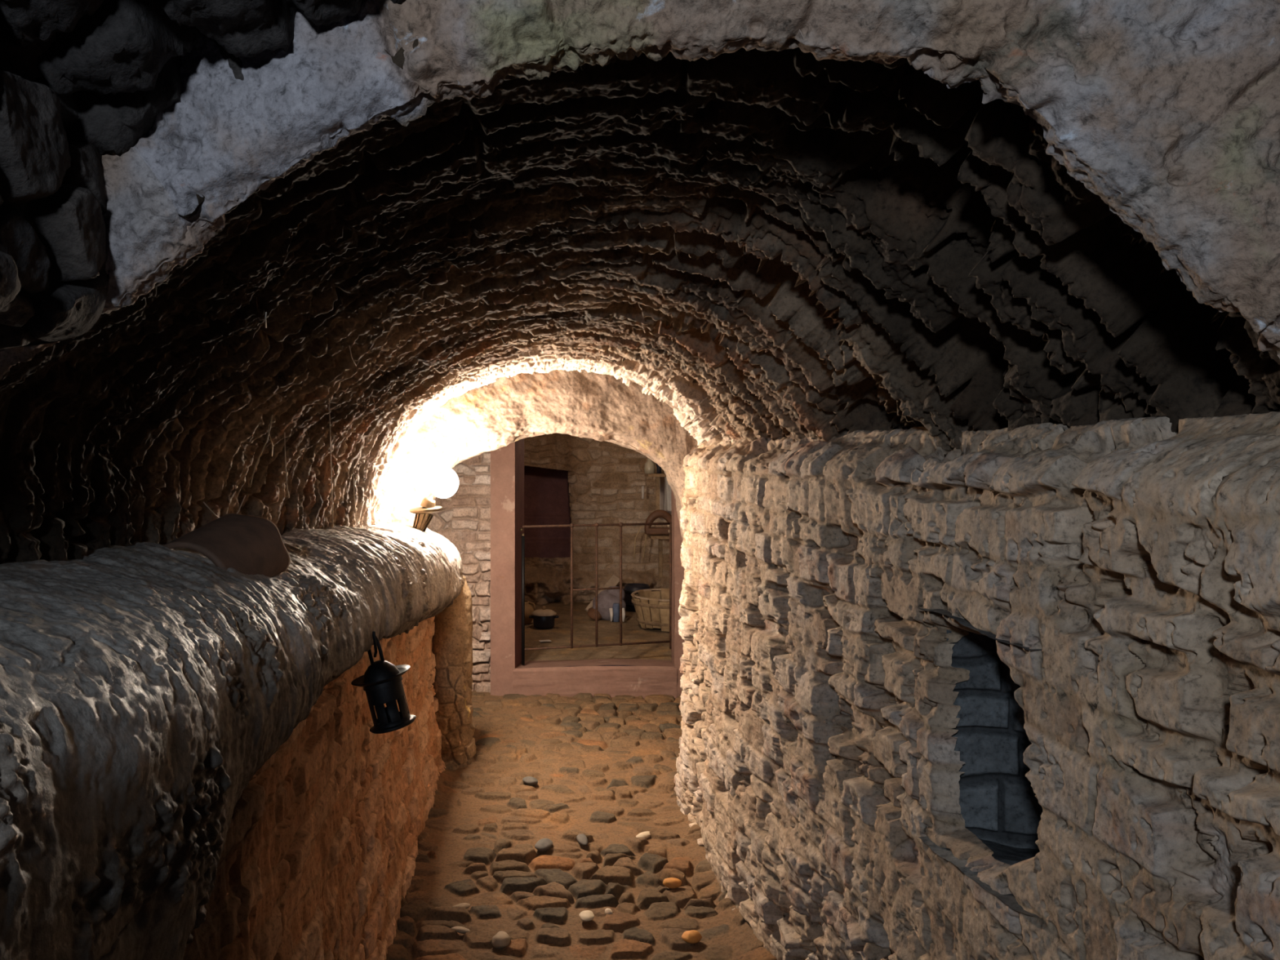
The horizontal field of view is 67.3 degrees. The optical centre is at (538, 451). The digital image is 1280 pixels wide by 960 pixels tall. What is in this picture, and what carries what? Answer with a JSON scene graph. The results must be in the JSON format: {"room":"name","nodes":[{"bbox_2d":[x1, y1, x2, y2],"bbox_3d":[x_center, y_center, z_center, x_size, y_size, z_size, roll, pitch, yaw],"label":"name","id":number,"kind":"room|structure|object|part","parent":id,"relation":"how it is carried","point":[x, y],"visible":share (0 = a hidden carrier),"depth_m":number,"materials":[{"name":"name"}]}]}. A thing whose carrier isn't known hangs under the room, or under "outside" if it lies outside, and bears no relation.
{"room":"underground passage","nodes":[
{"label":"underground passage","id":0,"kind":"room"},
{"bbox_2d":[0,28,109,349],"bbox_3d":[-0.797,-0.301,0.765,0.606,0.400,0.760,0,0,0],"label":"stone wall","id":1,"kind":"structure","parent":0,"point":[54,278],"depth_m":1.01,"materials":[{"name":"stone"}]},
{"bbox_2d":[0,0,404,155],"bbox_3d":[0.011,-0.533,0.308,2.443,0.696,1.824,0,0,0],"label":"stone wall","id":2,"kind":"structure","parent":0,"point":[120,60],"depth_m":1.02,"materials":[{"name":"stone"}]},
{"bbox_2d":[182,616,445,959],"bbox_3d":[-0.495,1.000,2.499,0.159,1.200,4.362,0,0,-1],"label":"wall","id":3,"kind":"structure","parent":0,"point":[319,854],"depth_m":2.38,"materials":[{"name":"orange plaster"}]},
{"bbox_2d":[0,522,464,959],"bbox_3d":[-0.609,0.560,2.565,0.504,0.918,4.493,0,0,0],"label":"stone ledge","id":4,"kind":"object","parent":3,"relation":"on","point":[144,686],"visible":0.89,"depth_m":1.16,"materials":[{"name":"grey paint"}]},
{"bbox_2d":[162,513,290,577],"bbox_3d":[-0.635,0.208,1.940,0.176,0.151,0.260,0,0,8],"label":"tile","id":5,"kind":"structure","parent":4,"relation":"on","point":[249,544],"depth_m":1.92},
{"bbox_2d":[203,502,218,518],"bbox_3d":[-0.707,0.137,2.092,0.003,0.061,0.157,0,0,-1],"label":"strand","id":6,"kind":"object","parent":5,"relation":"attached to","point":[205,504],"visible":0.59,"depth_m":2.06,"materials":[{"name":"brown plant"}]},
{"bbox_2d":[372,631,377,657],"bbox_3d":[-0.426,0.504,2.495,0.012,0.078,0.056,0,0,-6],"label":"iron hook","id":7,"kind":"object","parent":4,"relation":"attached to","point":[373,632],"visible":1,"depth_m":2.48,"materials":[{"name":"black metal"}]},
{"bbox_2d":[351,635,416,733],"bbox_3d":[-0.407,0.605,2.497,0.165,0.254,0.156,0,0,30],"label":"hanging lantern","id":8,"kind":"object","parent":7,"relation":"hanging from","point":[382,683],"visible":0.91,"depth_m":2.46,"materials":[{"name":"black metal"}]},
{"bbox_3d":[-0.429,0.517,2.500,0.037,0.080,0.010,-14,0,0],"label":"handle","id":9,"kind":"part","parent":8,"relation":"part of","materials":[{"name":"black metal"}]},
{"bbox_2d":[362,660,402,691],"bbox_3d":[-0.413,0.580,2.500,0.105,0.062,0.105,-14,0,0],"label":"hood","id":10,"kind":"object","parent":8,"relation":"attached to","point":[378,670],"depth_m":2.47,"materials":[{"name":"black metal"}]},
{"bbox_2d":[408,466,458,532],"bbox_3d":[-0.488,0.247,4.484,0.233,0.347,0.158,0,0,-12],"label":"lamp","id":11,"kind":"object","parent":4,"relation":"on","point":[443,482],"visible":0.84,"depth_m":4.45,"materials":[{"name":"white glass"}]},
{"bbox_3d":[-0.542,0.345,4.473,0.105,0.151,0.083,0,0,0],"label":"handle","id":12,"kind":"part","parent":11,"relation":"part of","materials":[{"name":"brown wood"}]},
{"bbox_2d":[420,497,435,507],"bbox_3d":[-0.518,0.246,4.477,0.072,0.064,0.069,0,0,0],"label":"socket","id":13,"kind":"object","parent":11,"relation":"attached to","point":[426,502],"depth_m":4.45,"materials":[{"name":"brown metal"}]},
{"bbox_3d":[-0.446,0.147,4.500,0.144,0.148,0.144,0,0,0],"label":"globe","id":14,"kind":"part","parent":11,"relation":"part of","materials":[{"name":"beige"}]},
{"bbox_2d":[431,576,475,769],"bbox_3d":[-0.434,1.115,4.763,0.242,0.970,0.270,0,0,0],"label":"pillar","id":15,"kind":"structure","parent":0,"point":[452,646],"depth_m":4.66,"materials":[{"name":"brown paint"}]},
{"bbox_2d":[426,451,490,692],"bbox_3d":[0.125,0.425,6.130,3.650,2.350,0.080,0,0,0],"label":"wall","id":16,"kind":"structure","parent":0,"point":[464,519],"depth_m":6.13,"materials":[{"name":"stone"}]},
{"bbox_2d":[490,438,684,698],"bbox_3d":[0.359,0.485,6.269,1.322,2.170,0.462,0,0,0],"label":"door frame","id":17,"kind":"structure","parent":16,"relation":"in","point":[646,677],"depth_m":6.05,"materials":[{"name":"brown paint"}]},
{"bbox_2d":[519,521,671,665],"bbox_3d":[0.393,0.932,6.349,1.063,0.916,0.033,0,0,-15],"label":"iron gate","id":18,"kind":"object","parent":17,"relation":"on","point":[596,525],"visible":0.98,"depth_m":6.34,"materials":[{"name":"brown metal"}]},
{"bbox_3d":[-0.098,0.970,6.219,0.021,0.840,0.022,0,0,0],"label":"post","id":19,"kind":"part","parent":18,"relation":"part of","materials":[{"name":"black metal"}]},
{"bbox_3d":[0.403,0.490,6.351,1.043,0.015,0.017,0,0,-15],"label":"rail","id":20,"kind":"part","parent":18,"relation":"part of","materials":[{"name":"metal"}]},
{"bbox_3d":[0.388,0.915,6.348,0.360,0.013,0.013,0,0,-15],"label":"rail","id":21,"kind":"part","parent":18,"relation":"part of","materials":[{"name":"metal"}]},
{"bbox_3d":[0.403,1.290,6.351,1.043,0.015,0.017,0,0,-15],"label":"rail","id":22,"kind":"part","parent":18,"relation":"part of","materials":[{"name":"metal"}]},
{"bbox_2d":[390,369,698,541],"bbox_3d":[0.057,0.100,4.808,1.680,1.039,0.684,0,0,0],"label":"arch","id":23,"kind":"object","parent":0,"point":[492,416],"visible":0.64,"depth_m":4.57,"materials":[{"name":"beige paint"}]},
{"bbox_2d":[386,690,777,959],"bbox_3d":[0.100,1.513,3.310,3.600,0.123,5.980,0,0,0],"label":"floor","id":24,"kind":"structure","parent":0,"point":[603,766],"depth_m":3.70,"materials":[{"name":"brown stone"}]},
{"bbox_2d":[451,926,470,933],"bbox_3d":[-0.247,1.534,3.059,0.071,0.017,0.024,0,0,20],"label":"loose stone","id":25,"kind":"object","parent":24,"relation":"on","point":[462,930],"visible":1,"depth_m":3.05,"materials":[{"name":"grey stone"}]},
{"bbox_2d":[452,902,470,908],"bbox_3d":[-0.261,1.533,3.213,0.066,0.018,0.028,0,0,-21],"label":"loose stone","id":26,"kind":"object","parent":24,"relation":"on","point":[465,905],"visible":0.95,"depth_m":3.21,"materials":[{"name":"beige stone"}]},
{"bbox_2d":[491,931,511,948],"bbox_3d":[-0.116,1.527,2.983,0.058,0.041,0.071,0,0,9],"label":"loose stone","id":27,"kind":"object","parent":24,"relation":"on","point":[501,940],"visible":1,"depth_m":2.96,"materials":[{"name":"grey stone"}]},
{"bbox_2d":[522,776,537,785],"bbox_3d":[-0.039,1.529,4.433,0.082,0.035,0.062,0,0,39],"label":"loose stone","id":28,"kind":"object","parent":24,"relation":"on","point":[529,780],"visible":1,"depth_m":4.41,"materials":[{"name":"stone"}]},
{"bbox_2d":[534,838,552,852],"bbox_3d":[0.022,1.528,3.706,0.067,0.036,0.091,0,0,29],"label":"loose stone","id":29,"kind":"object","parent":24,"relation":"on","point":[543,845],"visible":1,"depth_m":3.68,"materials":[{"name":"stone"}]},
{"bbox_2d":[576,833,587,845],"bbox_3d":[0.173,1.531,3.766,0.041,0.026,0.105,0,0,-11],"label":"loose stone","id":30,"kind":"object","parent":24,"relation":"on","point":[581,838],"visible":1,"depth_m":3.74,"materials":[{"name":"stone"}]},
{"bbox_2d":[578,910,594,921],"bbox_3d":[0.160,1.532,3.149,0.051,0.021,0.062,0,0,10],"label":"loose stone","id":31,"kind":"object","parent":24,"relation":"on","point":[587,915],"visible":1,"depth_m":3.14,"materials":[{"name":"white stone"}]},
{"bbox_2d":[604,907,613,914],"bbox_3d":[0.234,1.532,3.177,0.025,0.022,0.034,0,0,-30],"label":"loose stone","id":32,"kind":"object","parent":24,"relation":"on","point":[607,911],"visible":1,"depth_m":3.17,"materials":[{"name":"white stone"}]},
{"bbox_2d":[635,831,650,838],"bbox_3d":[0.423,1.532,3.812,0.088,0.020,0.042,0,0,-41],"label":"loose stone","id":33,"kind":"object","parent":24,"relation":"on","point":[646,834],"visible":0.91,"depth_m":3.80,"materials":[{"name":"white stone"}]},
{"bbox_2d":[662,877,681,888],"bbox_3d":[0.475,1.529,3.383,0.068,0.032,0.039,0,0,-1],"label":"loose stone","id":34,"kind":"object","parent":24,"relation":"on","point":[670,882],"visible":1,"depth_m":3.37,"materials":[{"name":"orange stone"}]},
{"bbox_2d":[681,929,702,943],"bbox_3d":[0.482,1.528,3.002,0.062,0.038,0.053,0,0,-40],"label":"loose stone","id":35,"kind":"object","parent":24,"relation":"on","point":[692,936],"visible":1,"depth_m":2.99,"materials":[{"name":"orange stone"}]},
{"bbox_2d":[524,432,669,604],"bbox_3d":[0.325,0.325,9.062,3.250,2.350,0.518,0,0,0],"label":"wall","id":36,"kind":"structure","parent":0,"point":[607,478],"depth_m":9.28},
{"bbox_2d":[524,466,573,557],"bbox_3d":[0.050,0.610,9.416,0.700,1.180,0.292,0,0,0],"label":"door","id":37,"kind":"structure","parent":36,"relation":"in","point":[546,491],"depth_m":9.54,"materials":[{"name":"paint"}]},
{"bbox_2d":[633,525,646,558],"bbox_3d":[0.965,0.853,9.000,0.132,0.314,0.012,0,0,0],"label":"rope","id":38,"kind":"object","parent":36,"relation":"hanging from","point":[641,526],"visible":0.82,"depth_m":9.00,"materials":[{"name":"fabric"}]},
{"bbox_2d":[641,485,644,498],"bbox_3d":[0.993,0.389,9.050,0.023,0.121,0.024,0,0,0],"label":"peg","id":39,"kind":"object","parent":36,"relation":"attached to","point":[642,486],"visible":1,"depth_m":9.04,"materials":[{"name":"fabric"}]},
{"bbox_2d":[524,601,671,661],"bbox_3d":[0.325,1.430,8.040,3.250,0.022,3.120,0,0,0],"label":"floor","id":40,"kind":"structure","parent":0,"point":[584,627],"depth_m":7.30,"materials":[{"name":"brown wood"}]},
{"bbox_2d":[524,600,535,624],"bbox_3d":[-0.112,1.333,7.900,0.181,0.185,0.176,0,0,0],"label":"jug","id":41,"kind":"object","parent":40,"relation":"on","point":[529,609],"visible":0.51,"depth_m":7.85,"materials":[{"name":"brown ceramic"}]},
{"bbox_3d":[-0.050,1.284,7.900,0.058,0.084,0.016,0,0,0],"label":"handle","id":42,"kind":"part","parent":41,"relation":"part of","materials":[{"name":"ceramic"}]},
{"bbox_2d":[528,605,559,629],"bbox_3d":[0.047,1.337,7.720,0.206,0.176,0.206,0,0,44],"label":"cooking pot","id":43,"kind":"object","parent":40,"relation":"on","point":[544,618],"visible":1,"depth_m":7.65,"materials":[{"name":"metal"}]},
{"bbox_3d":[0.047,1.298,7.720,0.206,0.038,0.206,0,0,0],"label":"lid","id":44,"kind":"part","parent":43,"relation":"part of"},
{"bbox_2d":[538,640,551,642],"bbox_3d":[0.052,1.413,7.120,0.085,0.004,0.050,0,0,-17],"label":"paper scrap","id":45,"kind":"object","parent":40,"relation":"on","point":[540,641],"visible":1,"depth_m":7.11,"materials":[{"name":"white paper"}]},
{"bbox_2d":[585,574,619,611],"bbox_3d":[0.583,1.280,8.550,0.079,0.302,0.511,0,0,35],"label":"leaning board","id":46,"kind":"object","parent":40,"relation":"on","point":[613,580],"visible":0.48,"depth_m":8.66,"materials":[{"name":"brown wood"}]},
{"bbox_2d":[586,586,626,622],"bbox_3d":[0.580,1.303,8.100,0.331,0.309,0.298,0,0,0],"label":"cloth bundle","id":47,"kind":"object","parent":40,"relation":"on","point":[608,601],"visible":0.87,"depth_m":8.03,"materials":[{"name":"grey fabric"}]},
{"bbox_2d":[622,582,651,612],"bbox_3d":[0.886,1.310,8.550,0.256,0.230,0.256,0,0,0],"label":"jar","id":48,"kind":"object","parent":40,"relation":"on","point":[628,588],"visible":0.43,"depth_m":8.47,"materials":[{"name":"black ceramic"}]},
{"bbox_2d":[631,588,669,631],"bbox_3d":[1.073,1.286,7.750,0.640,0.261,0.640,0,0,-17],"label":"wooden tub","id":49,"kind":"object","parent":40,"relation":"on","point":[651,607],"visible":0.44,"depth_m":7.56,"materials":[{"name":"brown wood"}]},
{"bbox_2d":[0,39,1279,564],"bbox_3d":[0.068,-0.050,2.746,1.814,1.101,3.608,0,0,0],"label":"ceiling","id":50,"kind":"structure","parent":0,"point":[790,243],"depth_m":1.64,"materials":[{"name":"stone"}]},
{"bbox_2d":[236,494,245,513],"bbox_3d":[-0.703,0.135,2.233,0.005,0.062,0.082,0,0,7],"label":"strand","id":51,"kind":"object","parent":50,"relation":"hanging from","point":[245,495],"visible":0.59,"depth_m":2.25,"materials":[{"name":"brown plant"}]},
{"bbox_2d":[248,414,273,487],"bbox_3d":[-0.633,0.003,2.219,0.026,0.168,0.196,0,0,-31],"label":"straw","id":52,"kind":"object","parent":50,"relation":"hanging from","point":[272,415],"visible":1,"depth_m":2.26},
{"bbox_2d":[269,434,273,456],"bbox_3d":[-0.644,-0.013,2.305,0.006,0.052,0.136,0,0,-13],"label":"straw","id":53,"kind":"object","parent":52,"relation":"attached to","point":[269,434],"visible":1,"depth_m":2.31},
{"bbox_2d":[265,311,266,328],"bbox_3d":[-0.427,-0.206,1.497,0.003,0.016,0.074,0,0,-16],"label":"strand","id":54,"kind":"object","parent":50,"relation":"hanging from","point":[265,312],"visible":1,"depth_m":1.49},
{"bbox_2d":[284,432,289,497],"bbox_3d":[-0.656,0.041,2.488,0.007,0.175,0.321,0,0,-13],"label":"strand","id":55,"kind":"object","parent":50,"relation":"hanging from","point":[284,433],"visible":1,"depth_m":2.51,"materials":[{"name":"brown plant"}]},
{"bbox_2d":[328,399,333,528],"bbox_3d":[-0.608,0.063,2.802,0.006,0.389,0.824,0,0,-11],"label":"strand","id":56,"kind":"object","parent":50,"relation":"hanging from","point":[329,399],"visible":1,"depth_m":2.93,"materials":[{"name":"brown plant"}]},
{"bbox_2d":[349,346,359,365],"bbox_3d":[-0.414,-0.213,2.148,0.013,0.023,0.233,0,0,-6],"label":"strand","id":57,"kind":"object","parent":50,"relation":"hanging from","point":[349,346],"visible":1,"depth_m":2.16,"materials":[{"name":"brown plant"}]},
{"bbox_2d":[352,459,356,524],"bbox_3d":[-0.659,0.150,3.421,0.006,0.242,0.299,0,0,-9],"label":"strand","id":58,"kind":"object","parent":50,"relation":"hanging from","point":[353,460],"visible":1,"depth_m":3.44,"materials":[{"name":"brown plant"}]},
{"bbox_2d":[0,0,1279,379],"bbox_3d":[0.019,-0.399,1.075,2.191,0.796,0.112,0,0,8],"label":"arch","id":59,"kind":"object","parent":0,"point":[1167,112],"visible":0.73,"depth_m":1.03,"materials":[{"name":"grey stone"}]},
{"bbox_2d":[673,411,1279,959],"bbox_3d":[1.382,0.755,2.957,1.565,1.690,5.314,0,0,0],"label":"wall","id":60,"kind":"structure","parent":0,"point":[1140,557],"depth_m":1.54,"materials":[{"name":"beige stone"}]},
{"bbox_2d":[918,608,1042,918],"bbox_3d":[0.852,0.485,1.556,0.304,0.470,0.426,0,0,0],"label":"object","id":61,"kind":"object","parent":60,"relation":"attached to","point":[998,803],"visible":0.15,"depth_m":1.74,"materials":[{"name":"grey brick"}]},
{"bbox_3d":[1.626,0.300,8.025,0.047,2.400,3.150,0,0,0],"label":"wall","id":62,"kind":"structure","parent":0,"visible":0},
{"bbox_2d":[644,472,666,510],"bbox_3d":[1.282,0.386,8.500,0.637,0.380,0.300,0,0,0],"label":"wall shelf","id":63,"kind":"object","parent":62,"relation":"attached to","point":[657,476],"visible":0.42,"depth_m":8.48,"materials":[{"name":"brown wood"}]},
{"bbox_2d":[644,457,655,473],"bbox_3d":[0.988,0.124,8.450,0.097,0.143,0.097,0,0,0],"label":"glass jar","id":64,"kind":"object","parent":63,"relation":"on","point":[650,468],"visible":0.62,"depth_m":8.41,"materials":[{"name":"beige glass"}]},
{"bbox_2d":[655,462,661,473],"bbox_3d":[1.070,0.143,8.450,0.080,0.105,0.080,0,0,0],"label":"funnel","id":65,"kind":"object","parent":63,"relation":"on","point":[659,468],"visible":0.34,"depth_m":8.43,"materials":[{"name":"metal"}]},
{"bbox_2d":[658,476,671,520],"bbox_3d":[1.173,0.412,8.677,0.210,0.430,0.052,0,0,0],"label":"canvas","id":66,"kind":"object","parent":63,"relation":"hanging from","point":[664,488],"visible":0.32,"depth_m":8.67},
{"bbox_2d":[647,534,669,577],"bbox_3d":[1.294,0.932,8.500,0.611,0.380,0.300,0,0,0],"label":"wall shelf","id":67,"kind":"object","parent":62,"relation":"attached to","point":[660,537],"visible":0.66,"depth_m":8.48,"materials":[{"name":"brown wood"}]},
{"bbox_2d":[644,509,671,534],"bbox_3d":[1.077,0.625,8.427,0.277,0.220,0.127,0,0,0],"label":"harness collar","id":68,"kind":"object","parent":67,"relation":"on","point":[655,514],"visible":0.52,"depth_m":8.39,"materials":[{"name":"brown leather"}]}
]}

